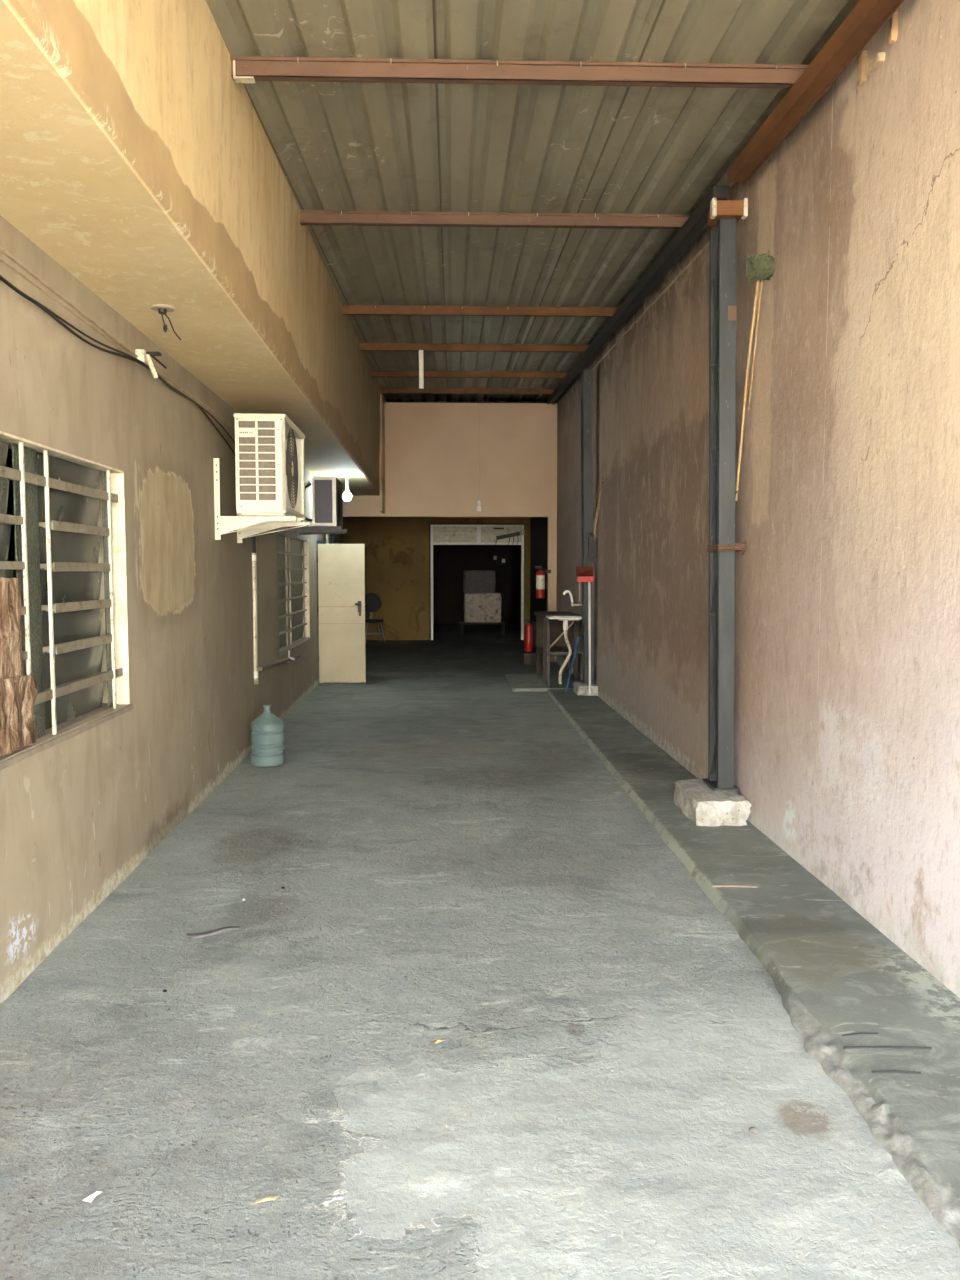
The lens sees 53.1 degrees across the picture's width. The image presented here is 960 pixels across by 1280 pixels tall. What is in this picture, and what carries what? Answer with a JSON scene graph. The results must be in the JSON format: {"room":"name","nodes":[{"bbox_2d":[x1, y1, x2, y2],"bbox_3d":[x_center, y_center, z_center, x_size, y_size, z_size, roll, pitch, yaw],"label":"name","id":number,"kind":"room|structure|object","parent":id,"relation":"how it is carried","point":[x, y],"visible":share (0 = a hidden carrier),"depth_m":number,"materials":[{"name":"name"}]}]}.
{"room":"covered alley","nodes":[
{"label":"covered alley","id":0,"kind":"room"},
{"bbox_2d":[5,448,41,612],"bbox_3d":[-4.227,-0.361,7.724,4.400,3.030,18.900,0,4,-2],"label":"wall","id":1,"kind":"structure","parent":0,"point":[10,504],"depth_m":8.82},
{"bbox_2d":[0,215,339,1004],"bbox_3d":[-2.084,-0.365,7.782,0.160,3.030,18.900,0,4,-3],"label":"wall","id":2,"kind":"structure","parent":0,"point":[78,815],"depth_m":5.27,"materials":[{"name":"beige paint"}]},
{"bbox_2d":[0,431,132,770],"bbox_3d":[-1.873,-0.162,3.782,0.169,1.259,2.660,0,4,-3],"label":"window","id":3,"kind":"structure","parent":2,"relation":"in","point":[68,519],"depth_m":4.39,"materials":[{"name":"white paint"}]},
{"bbox_2d":[0,577,37,756],"bbox_3d":[-1.782,0.117,3.321,0.066,0.668,1.110,0,4,-3],"label":"wood board","id":4,"kind":"object","parent":3,"relation":"on","point":[18,692],"visible":1,"depth_m":3.69,"materials":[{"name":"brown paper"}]},
{"bbox_2d":[0,246,232,427],"bbox_3d":[-1.858,-1.542,5.002,0.015,0.073,5.502,0,4,-3],"label":"conduit","id":5,"kind":"object","parent":2,"relation":"attached to","point":[2,250],"visible":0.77,"depth_m":4.42,"materials":[{"name":"plastic"}]},
{"bbox_2d":[135,349,166,378],"bbox_3d":[-1.823,-1.520,5.357,0.120,0.144,0.241,0,4,-3],"label":"bracket","id":6,"kind":"object","parent":2,"relation":"attached to","point":[143,355],"visible":0.9,"depth_m":5.27,"materials":[{"name":"white paint"}]},
{"bbox_2d":[0,275,234,455],"bbox_3d":[-1.837,-1.391,5.140,0.022,0.261,5.355,0,4,-3],"label":"cable","id":7,"kind":"object","parent":6,"relation":"attached to","point":[52,314],"visible":0.88,"depth_m":4.59,"materials":[{"name":"black rubber"}]},
{"bbox_2d":[251,534,257,679],"bbox_3d":[-2.048,-0.344,8.687,0.066,1.421,0.060,0,4,-3],"label":"drain pipe","id":8,"kind":"object","parent":2,"relation":"attached to","point":[253,539],"visible":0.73,"depth_m":8.67,"materials":[{"name":"white paint"}]},
{"bbox_2d":[213,458,296,539],"bbox_3d":[-1.675,-1.049,7.170,0.600,0.600,0.050,0,4,-3],"label":"wall bracket","id":9,"kind":"object","parent":2,"relation":"attached to","point":[223,524],"visible":1,"depth_m":7.15,"materials":[{"name":"white metal"}]},
{"bbox_2d":[234,413,304,521],"bbox_3d":[-1.631,-1.321,7.561,0.376,0.733,1.112,0,4,-3],"label":"air conditioner","id":10,"kind":"object","parent":9,"relation":"on","point":[269,448],"visible":1,"depth_m":7.04,"materials":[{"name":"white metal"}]},
{"bbox_2d":[235,417,285,509],"bbox_3d":[-1.603,-1.286,7.017,0.360,0.665,0.012,0,4,-3],"label":"grille","id":11,"kind":"object","parent":10,"relation":"attached to","point":[260,442],"depth_m":7.03,"materials":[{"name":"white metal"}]},
{"bbox_2d":[237,513,310,542],"bbox_3d":[-1.718,-1.107,7.997,0.600,0.600,0.050,0,4,-3],"label":"wall bracket","id":12,"kind":"object","parent":2,"relation":"attached to","point":[245,533],"visible":0.63,"depth_m":7.99,"materials":[{"name":"white metal"}]},
{"bbox_2d":[258,650,299,670],"bbox_3d":[-2.081,0.226,10.211,0.096,0.152,2.552,0,4,-3],"label":"pipe","id":13,"kind":"object","parent":2,"relation":"attached to","point":[294,657],"visible":1,"depth_m":9.97,"materials":[{"name":"white plastic"}]},
{"bbox_2d":[278,536,310,656],"bbox_3d":[-2.262,-0.572,11.418,0.180,1.330,2.610,0,4,-3],"label":"window","id":14,"kind":"structure","parent":2,"relation":"in","point":[293,555],"depth_m":11.68,"materials":[{"name":"grey metal"}]},
{"bbox_2d":[288,526,346,534],"bbox_3d":[-1.885,-1.276,11.235,0.600,0.070,0.780,0,4,-3],"label":"shelf","id":15,"kind":"object","parent":2,"relation":"attached to","point":[305,530],"visible":0.98,"depth_m":10.86,"materials":[{"name":"grey metal"}]},
{"bbox_2d":[302,477,342,528],"bbox_3d":[-1.891,-1.594,11.266,0.500,0.550,0.811,0,4,-3],"label":"air conditioner","id":16,"kind":"object","parent":15,"relation":"on","point":[327,492],"visible":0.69,"depth_m":10.89,"materials":[{"name":"grey metal"}]},
{"bbox_2d":[317,540,322,680],"bbox_3d":[-2.404,-0.416,14.021,0.164,2.050,0.730,0,4,-3],"label":"trim","id":17,"kind":"structure","parent":2,"relation":"attached to","point":[318,541],"depth_m":13.72,"materials":[{"name":"white paint"}]},
{"bbox_2d":[326,534,333,543],"bbox_3d":[-2.228,-0.649,14.425,0.130,2.418,0.386,-1,4,-14],"label":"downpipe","id":18,"kind":"object","parent":2,"relation":"attached to","point":[327,535],"visible":0.12,"depth_m":14.49,"materials":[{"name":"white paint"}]},
{"bbox_2d":[317,544,365,682],"bbox_3d":[-1.962,-0.370,13.586,0.669,1.971,0.099,0,4,-2],"label":"door","id":19,"kind":"structure","parent":2,"relation":"in","point":[341,567],"depth_m":13.60,"materials":[{"name":"beige metal"}]},
{"bbox_2d":[0,0,385,495],"bbox_3d":[-4.223,-3.086,7.983,6.035,2.370,19.800,0,4,-2],"label":"soffit","id":20,"kind":"structure","parent":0,"point":[132,155],"depth_m":4.09,"materials":[{"name":"paint"}]},
{"bbox_2d":[150,304,180,339],"bbox_3d":[-1.592,-1.600,4.845,0.140,0.152,0.122,0,4,-2],"label":"ceiling rose","id":21,"kind":"object","parent":20,"relation":"hanging from","point":[162,309],"visible":1,"depth_m":4.83,"materials":[{"name":"white plastic"}]},
{"bbox_2d":[158,308,166,314],"bbox_3d":[-1.600,-1.657,4.841,0.044,0.030,0.044,0,4,-2],"label":"socket","id":22,"kind":"object","parent":21,"relation":"attached to","point":[163,311],"depth_m":4.83,"materials":[{"name":"black plastic"}]},
{"bbox_2d":[343,474,351,500],"bbox_3d":[-1.817,-2.082,13.139,0.124,0.362,0.124,0,4,-2],"label":"lamp","id":23,"kind":"object","parent":20,"relation":"attached to","point":[347,496],"visible":0.98,"depth_m":13.11,"materials":[{"name":"white glass"}]},
{"bbox_2d":[340,517,529,639],"bbox_3d":[-1.711,-1.625,22.611,6.500,3.450,0.180,0,4,-2],"label":"wall","id":24,"kind":"structure","parent":0,"point":[396,548],"depth_m":22.52,"materials":[{"name":"yellow paint"}]},
{"bbox_2d":[430,525,523,639],"bbox_3d":[-0.065,-1.352,22.616,2.190,2.705,0.145,0,4,-2],"label":"door frame","id":25,"kind":"structure","parent":24,"relation":"in","point":[439,534],"depth_m":22.50,"materials":[{"name":"white metal"}]},
{"bbox_2d":[495,529,524,544],"bbox_3d":[0.704,-2.411,22.476,0.696,0.362,0.120,0,4,-2],"label":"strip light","id":26,"kind":"object","parent":25,"relation":"attached to","point":[522,531],"visible":1,"depth_m":22.44,"materials":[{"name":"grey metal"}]},
{"bbox_2d":[343,402,556,661],"bbox_3d":[-1.687,-1.847,16.960,6.220,4.590,0.180,0,4,-2],"label":"wall header","id":27,"kind":"structure","parent":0,"point":[441,459],"depth_m":16.83,"materials":[{"name":"beige paint"}]},
{"bbox_2d":[379,393,384,513],"bbox_3d":[-1.672,-3.177,16.425,0.045,1.980,0.700,0,4,-2],"label":"trim","id":28,"kind":"structure","parent":27,"relation":"attached to","point":[382,400],"depth_m":16.19,"materials":[{"name":"paint"}]},
{"bbox_2d":[477,500,480,510],"bbox_3d":[-0.016,-2.353,16.848,0.070,0.195,0.069,0,4,-2],"label":"holder","id":29,"kind":"object","parent":27,"relation":"attached to","point":[478,501],"visible":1,"depth_m":16.83,"materials":[{"name":"white plastic"}]},
{"bbox_3d":[1.197,-1.207,16.909,0.120,0.060,0.180,0,4,-2],"label":"wall hook","id":30,"kind":"object","parent":27,"relation":"attached to","visible":0},
{"bbox_2d":[535,566,546,597],"bbox_3d":[1.067,-1.012,16.860,0.169,0.560,0.162,-4,6,-45],"label":"fire extinguisher","id":31,"kind":"object","parent":30,"relation":"hanging from","point":[540,575],"visible":1,"depth_m":16.80,"materials":[{"name":"red metal"}]},
{"bbox_2d":[386,399,546,402],"bbox_3d":[-1.787,-4.330,23.300,6.400,2.050,12.820,0,4,-2],"label":"ceiling","id":32,"kind":"structure","parent":0,"point":[387,400],"depth_m":17.73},
{"bbox_2d":[429,523,511,623],"bbox_3d":[-1.066,-1.855,26.215,4.600,3.400,7.000,0,4,-2],"label":"doorway","id":33,"kind":"structure","parent":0,"point":[450,562],"depth_m":29.53,"materials":[{"name":"black"}]},
{"bbox_2d":[0,624,959,1279],"bbox_3d":[-2.442,0.648,13.514,8.300,0.019,33.000,0,4,-2],"label":"floor","id":34,"kind":"structure","parent":0,"point":[440,837],"depth_m":3.20,"materials":[{"name":"grey concrete"}]},
{"bbox_2d":[82,1191,101,1201],"bbox_3d":[-0.993,1.425,2.463,0.022,0.008,0.049,1,4,16],"label":"paper scrap","id":35,"kind":"object","parent":34,"relation":"on","point":[91,1197],"visible":1,"depth_m":2.46,"materials":[{"name":"white paper"}]},
{"bbox_2d":[186,926,239,938],"bbox_3d":[-1.181,1.295,4.261,0.238,0.011,0.057,-2,5,-26],"label":"strip","id":36,"kind":"object","parent":34,"relation":"on","point":[228,928],"visible":1,"depth_m":4.24,"materials":[{"name":"grey plastic"}]},
{"bbox_2d":[252,1196,278,1205],"bbox_3d":[-0.546,1.422,2.444,0.068,0.008,0.021,-1,4,-19],"label":"dry leaf","id":37,"kind":"object","parent":34,"relation":"on","point":[265,1198],"visible":1,"depth_m":2.44,"materials":[{"name":"beige plant"}]},
{"bbox_2d":[250,705,284,766],"bbox_3d":[-1.766,0.787,7.987,0.274,0.494,0.274,0,4,-2],"label":"water jug","id":38,"kind":"object","parent":34,"relation":"on","point":[267,735],"visible":1,"depth_m":7.88,"materials":[{"name":"blue plastic"}]},
{"bbox_2d":[365,593,385,642],"bbox_3d":[-2.437,-0.502,21.857,0.488,1.123,0.480,-1,4,-19],"label":"office chair","id":39,"kind":"object","parent":34,"relation":"on","point":[372,601],"visible":0.8,"depth_m":21.96,"materials":[{"name":"black plastic"}]},
{"bbox_2d":[429,1039,445,1043],"bbox_3d":[-0.144,1.364,3.269,0.062,0.008,0.018,-3,5,-34],"label":"scrap","id":40,"kind":"object","parent":34,"relation":"on","point":[440,1040],"visible":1,"depth_m":3.27,"materials":[{"name":"yellow paper"}]},
{"bbox_2d":[459,621,505,634],"bbox_3d":[0.062,-0.303,24.677,1.200,0.320,0.650,0,4,-2],"label":"table","id":41,"kind":"object","parent":34,"relation":"on","point":[502,623],"visible":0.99,"depth_m":24.40,"materials":[{"name":"brown wood"}]},
{"bbox_2d":[464,593,500,621],"bbox_3d":[0.064,-0.838,24.617,0.965,0.747,0.582,0,4,-2],"label":"carton","id":42,"kind":"object","parent":41,"relation":"on","point":[478,607],"visible":0.94,"depth_m":24.34,"materials":[{"name":"beige cardboard"}]},
{"bbox_2d":[463,570,495,592],"bbox_3d":[-0.018,-1.499,24.584,0.831,0.571,0.527,0,4,-2],"label":"carton","id":43,"kind":"object","parent":42,"relation":"on","point":[474,581],"visible":1,"depth_m":24.34,"materials":[{"name":"grey cardboard"}]},
{"bbox_2d":[523,652,535,664],"bbox_3d":[0.856,0.322,16.696,0.200,0.200,0.200,0,4,-2],"label":"stand","id":44,"kind":"object","parent":34,"relation":"on","point":[529,658],"visible":1,"depth_m":16.60,"materials":[{"name":"brown wood"}]},
{"bbox_2d":[524,619,535,651],"bbox_3d":[0.855,-0.077,16.669,0.167,0.560,0.162,-4,6,-45],"label":"fire extinguisher","id":45,"kind":"object","parent":44,"relation":"on","point":[528,629],"visible":1,"depth_m":16.61,"materials":[{"name":"red metal"}]},
{"bbox_2d":[505,674,579,691],"bbox_3d":[0.950,0.614,13.811,1.100,0.065,1.800,0,4,-2],"label":"step","id":46,"kind":"structure","parent":34,"relation":"on","point":[516,682],"depth_m":13.56,"materials":[{"name":"grey concrete"}]},
{"bbox_2d":[533,611,580,680],"bbox_3d":[1.130,0.073,14.305,0.570,0.945,1.250,0,4,-2],"label":"workbench","id":47,"kind":"object","parent":46,"relation":"on","point":[557,641],"visible":0.77,"depth_m":14.51,"materials":[{"name":"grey wood"}]},
{"bbox_2d":[536,647,573,655],"bbox_3d":[1.135,0.165,14.312,0.500,0.040,1.150,0,4,-2],"label":"shelf","id":48,"kind":"object","parent":47,"relation":"attached to","point":[544,652],"depth_m":14.18,"materials":[{"name":"grey wood"}]},
{"bbox_2d":[546,616,581,685],"bbox_3d":[1.190,0.163,12.944,0.560,0.957,0.480,0,4,-2],"label":"sink","id":49,"kind":"object","parent":46,"relation":"on","point":[564,619],"visible":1,"depth_m":12.92,"materials":[{"name":"white ceramic"}]},
{"bbox_2d":[546,616,581,620],"bbox_3d":[1.190,-0.291,12.912,0.560,0.047,0.480,0,4,-2],"label":"basin","id":50,"kind":"object","parent":49,"relation":"in","point":[562,618],"depth_m":12.79,"materials":[{"name":"white ceramic"}]},
{"bbox_2d":[546,689,959,1247],"bbox_3d":[1.332,1.105,6.837,0.705,0.070,12.200,0,4,-2],"label":"kerb","id":51,"kind":"object","parent":34,"relation":"on","point":[834,973],"visible":0.9,"depth_m":3.69,"materials":[{"name":"grey concrete"}]},
{"bbox_2d":[565,636,579,691],"bbox_3d":[1.199,0.311,12.463,0.254,0.709,0.028,-3,5,-39],"label":"stick","id":52,"kind":"object","parent":51,"relation":"on","point":[578,638],"visible":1,"depth_m":12.45,"materials":[{"name":"blue paint"}]},
{"bbox_2d":[576,567,593,694],"bbox_3d":[1.314,-0.114,12.091,0.210,1.610,0.060,0,4,-2],"label":"broom","id":53,"kind":"object","parent":51,"relation":"on","point":[584,574],"visible":1,"depth_m":12.04,"materials":[{"name":"white plastic"}]},
{"bbox_2d":[573,682,597,695],"bbox_3d":[1.382,0.625,12.402,0.315,0.131,0.468,0,4,-2],"label":"concrete block","id":54,"kind":"object","parent":51,"relation":"on","point":[579,688],"visible":0.77,"depth_m":12.18,"materials":[{"name":"grey concrete"}]},
{"bbox_2d":[580,369,595,683],"bbox_3d":[1.381,-1.427,12.295,0.194,3.965,0.300,0,4,-2],"label":"steel post","id":55,"kind":"object","parent":54,"relation":"on","point":[586,375],"visible":0.94,"depth_m":12.18,"materials":[{"name":"grey metal"}]},
{"bbox_2d":[547,186,728,404],"bbox_3d":[1.373,-3.478,11.388,0.100,0.650,10.680,0,4,-2],"label":"beam","id":56,"kind":"structure","parent":55,"relation":"on","point":[697,222],"depth_m":8.14,"materials":[{"name":"grey metal"}]},
{"bbox_2d":[674,779,751,825],"bbox_3d":[1.476,1.041,6.194,0.362,0.176,0.659,0,4,-2],"label":"concrete block","id":57,"kind":"object","parent":51,"relation":"on","point":[705,806],"visible":0.93,"depth_m":5.91,"materials":[{"name":"beige concrete"}]},
{"bbox_2d":[703,219,739,790],"bbox_3d":[1.559,-0.824,6.145,0.183,3.553,0.300,0,4,-2],"label":"steel post","id":58,"kind":"object","parent":57,"relation":"on","point":[722,241],"visible":1,"depth_m":6.08,"materials":[{"name":"grey metal"}]},
{"bbox_2d":[707,541,745,554],"bbox_3d":[1.534,-0.584,6.109,0.147,0.087,0.341,-2,5,-28],"label":"tie","id":59,"kind":"object","parent":58,"relation":"attached to","point":[741,546],"visible":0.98,"depth_m":6.02,"materials":[{"name":"brown fabric"}]},
{"bbox_2d":[708,198,747,225],"bbox_3d":[1.520,-2.645,5.954,0.220,0.112,0.212,0,4,-2],"label":"stub","id":60,"kind":"object","parent":58,"relation":"attached to","point":[719,209],"visible":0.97,"depth_m":5.86,"materials":[{"name":"orange metal"}]},
{"bbox_2d":[735,250,773,514],"bbox_3d":[1.614,-1.387,5.821,0.156,1.726,0.562,0,4,-2],"label":"broom","id":61,"kind":"object","parent":58,"relation":"attached to","point":[759,268],"visible":1,"depth_m":5.63,"materials":[{"name":"brown wood"}]},
{"bbox_2d":[727,0,904,185],"bbox_3d":[1.615,-2.481,3.297,0.100,0.357,5.030,0,4,-2],"label":"beam","id":62,"kind":"structure","parent":58,"relation":"on","point":[867,17],"depth_m":4.48,"materials":[{"name":"orange metal"}]},
{"bbox_2d":[712,885,756,887],"bbox_3d":[1.258,1.217,4.748,0.216,0.013,0.016,0,4,4],"label":"rod","id":63,"kind":"object","parent":51,"relation":"on","point":[712,885],"visible":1,"depth_m":4.75,"materials":[{"name":"beige wood"}]},
{"bbox_2d":[842,1033,877,1035],"bbox_3d":[1.277,1.325,3.231,0.125,0.009,0.011,0,4,-5],"label":"rod","id":64,"kind":"object","parent":51,"relation":"on","point":[850,1033],"visible":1,"depth_m":3.23,"materials":[{"name":"grey metal"}]},
{"bbox_2d":[843,1046,931,1049],"bbox_3d":[1.330,1.331,3.139,0.286,0.012,0.014,0,4,0],"label":"rod","id":65,"kind":"object","parent":51,"relation":"on","point":[846,1047],"visible":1,"depth_m":3.13,"materials":[{"name":"grey metal"}]},
{"bbox_2d":[871,1070,920,1073],"bbox_3d":[1.292,1.342,2.986,0.151,0.010,0.012,0,4,2],"label":"rod","id":66,"kind":"object","parent":51,"relation":"on","point":[881,1071],"visible":1,"depth_m":2.98,"materials":[{"name":"grey metal"}]},
{"bbox_2d":[748,1127,757,1133],"bbox_3d":[0.782,1.403,2.751,0.028,0.017,0.024,0,4,-2],"label":"pebble","id":67,"kind":"object","parent":34,"relation":"on","point":[754,1130],"visible":1,"depth_m":2.74,"materials":[{"name":"grey stone"}]},
{"bbox_2d":[206,0,859,401],"bbox_3d":[0.064,-3.367,9.191,3.375,0.944,17.400,0,4,-2],"label":"ceiling","id":68,"kind":"structure","parent":0,"point":[337,146],"depth_m":5.65,"materials":[{"name":"grey metal"}]},
{"bbox_2d":[380,388,554,393],"bbox_3d":[-0.178,-4.137,15.966,2.971,0.086,0.057,0,4,-2],"label":"roof beam","id":69,"kind":"structure","parent":68,"relation":"attached to","point":[382,390],"depth_m":15.95,"materials":[{"name":"orange metal"}]},
{"bbox_2d":[372,371,567,377],"bbox_3d":[-0.115,-3.916,14.178,2.951,0.086,0.057,0,4,-2],"label":"roof beam","id":70,"kind":"structure","parent":68,"relation":"attached to","point":[408,374],"depth_m":14.16,"materials":[{"name":"orange metal"}]},
{"bbox_2d":[360,343,588,351],"bbox_3d":[-0.039,-3.647,11.993,2.925,0.086,0.057,0,4,-2],"label":"roof beam","id":71,"kind":"structure","parent":68,"relation":"attached to","point":[435,347],"depth_m":11.98,"materials":[{"name":"orange metal"}]},
{"bbox_2d":[419,344,423,390],"bbox_3d":[-0.729,-3.389,11.941,0.056,0.571,0.054,0,4,-2],"label":"fluorescent light","id":72,"kind":"object","parent":71,"relation":"hanging from","point":[421,352],"visible":1,"depth_m":11.92,"materials":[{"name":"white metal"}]},
{"bbox_2d":[343,305,618,316],"bbox_3d":[0.035,-3.391,9.902,2.901,0.088,0.068,0,4,-2],"label":"roof beam","id":73,"kind":"structure","parent":68,"relation":"attached to","point":[347,309],"depth_m":9.89,"materials":[{"name":"orange metal"}]},
{"bbox_2d":[300,210,690,228],"bbox_3d":[0.140,-3.021,6.902,2.866,0.088,0.068,0,4,-2],"label":"ceiling beam","id":74,"kind":"structure","parent":68,"relation":"attached to","point":[307,217],"depth_m":6.89,"materials":[{"name":"red metal"}]},
{"bbox_2d":[230,56,828,90],"bbox_3d":[0.250,-2.736,4.641,2.901,0.100,0.073,0,4,-2],"label":"ceiling beam","id":75,"kind":"structure","parent":68,"relation":"attached to","point":[244,69],"depth_m":4.63,"materials":[{"name":"red metal"}]},
{"bbox_2d":[512,0,959,997],"bbox_3d":[1.531,-2.003,14.144,0.210,5.400,31.600,0,4,-2],"label":"wall","id":76,"kind":"structure","parent":0,"point":[847,696],"depth_m":4.75,"materials":[{"name":"paint"}]},
{"bbox_2d":[563,582,581,605],"bbox_3d":[1.311,-0.648,13.191,0.351,0.370,0.038,0,4,-2],"label":"water tap","id":77,"kind":"object","parent":76,"relation":"attached to","point":[566,591],"visible":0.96,"depth_m":13.18,"materials":[{"name":"white plastic"}]},
{"bbox_2d":[587,482,603,561],"bbox_3d":[1.416,-1.442,11.803,0.124,0.951,0.486,0,4,-5],"label":"stick","id":78,"kind":"object","parent":76,"relation":"attached to","point":[592,541],"visible":1,"depth_m":11.98,"materials":[{"name":"brown wood"}]},
{"bbox_2d":[592,241,708,370],"bbox_3d":[1.565,-3.151,9.388,0.036,0.373,6.676,0,4,-2],"label":"trim","id":79,"kind":"structure","parent":76,"relation":"attached to","point":[699,253],"depth_m":8.54,"materials":[{"name":"metal"}]},
{"bbox_2d":[857,50,866,86],"bbox_3d":[1.714,-2.561,4.302,0.038,0.141,0.060,0,4,-2],"label":"brick","id":80,"kind":"object","parent":76,"relation":"attached to","point":[862,56],"visible":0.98,"depth_m":4.28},
{"bbox_2d":[867,52,885,74],"bbox_3d":[1.715,-2.492,4.156,0.040,0.034,0.129,0,4,-2],"label":"brick","id":81,"kind":"object","parent":76,"relation":"attached to","point":[879,59],"visible":1,"depth_m":4.14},
{"bbox_2d":[888,11,897,44],"bbox_3d":[1.722,-2.546,4.001,0.040,0.114,0.052,0,4,-2],"label":"brick","id":82,"kind":"object","parent":76,"relation":"attached to","point":[893,32],"visible":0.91,"depth_m":3.98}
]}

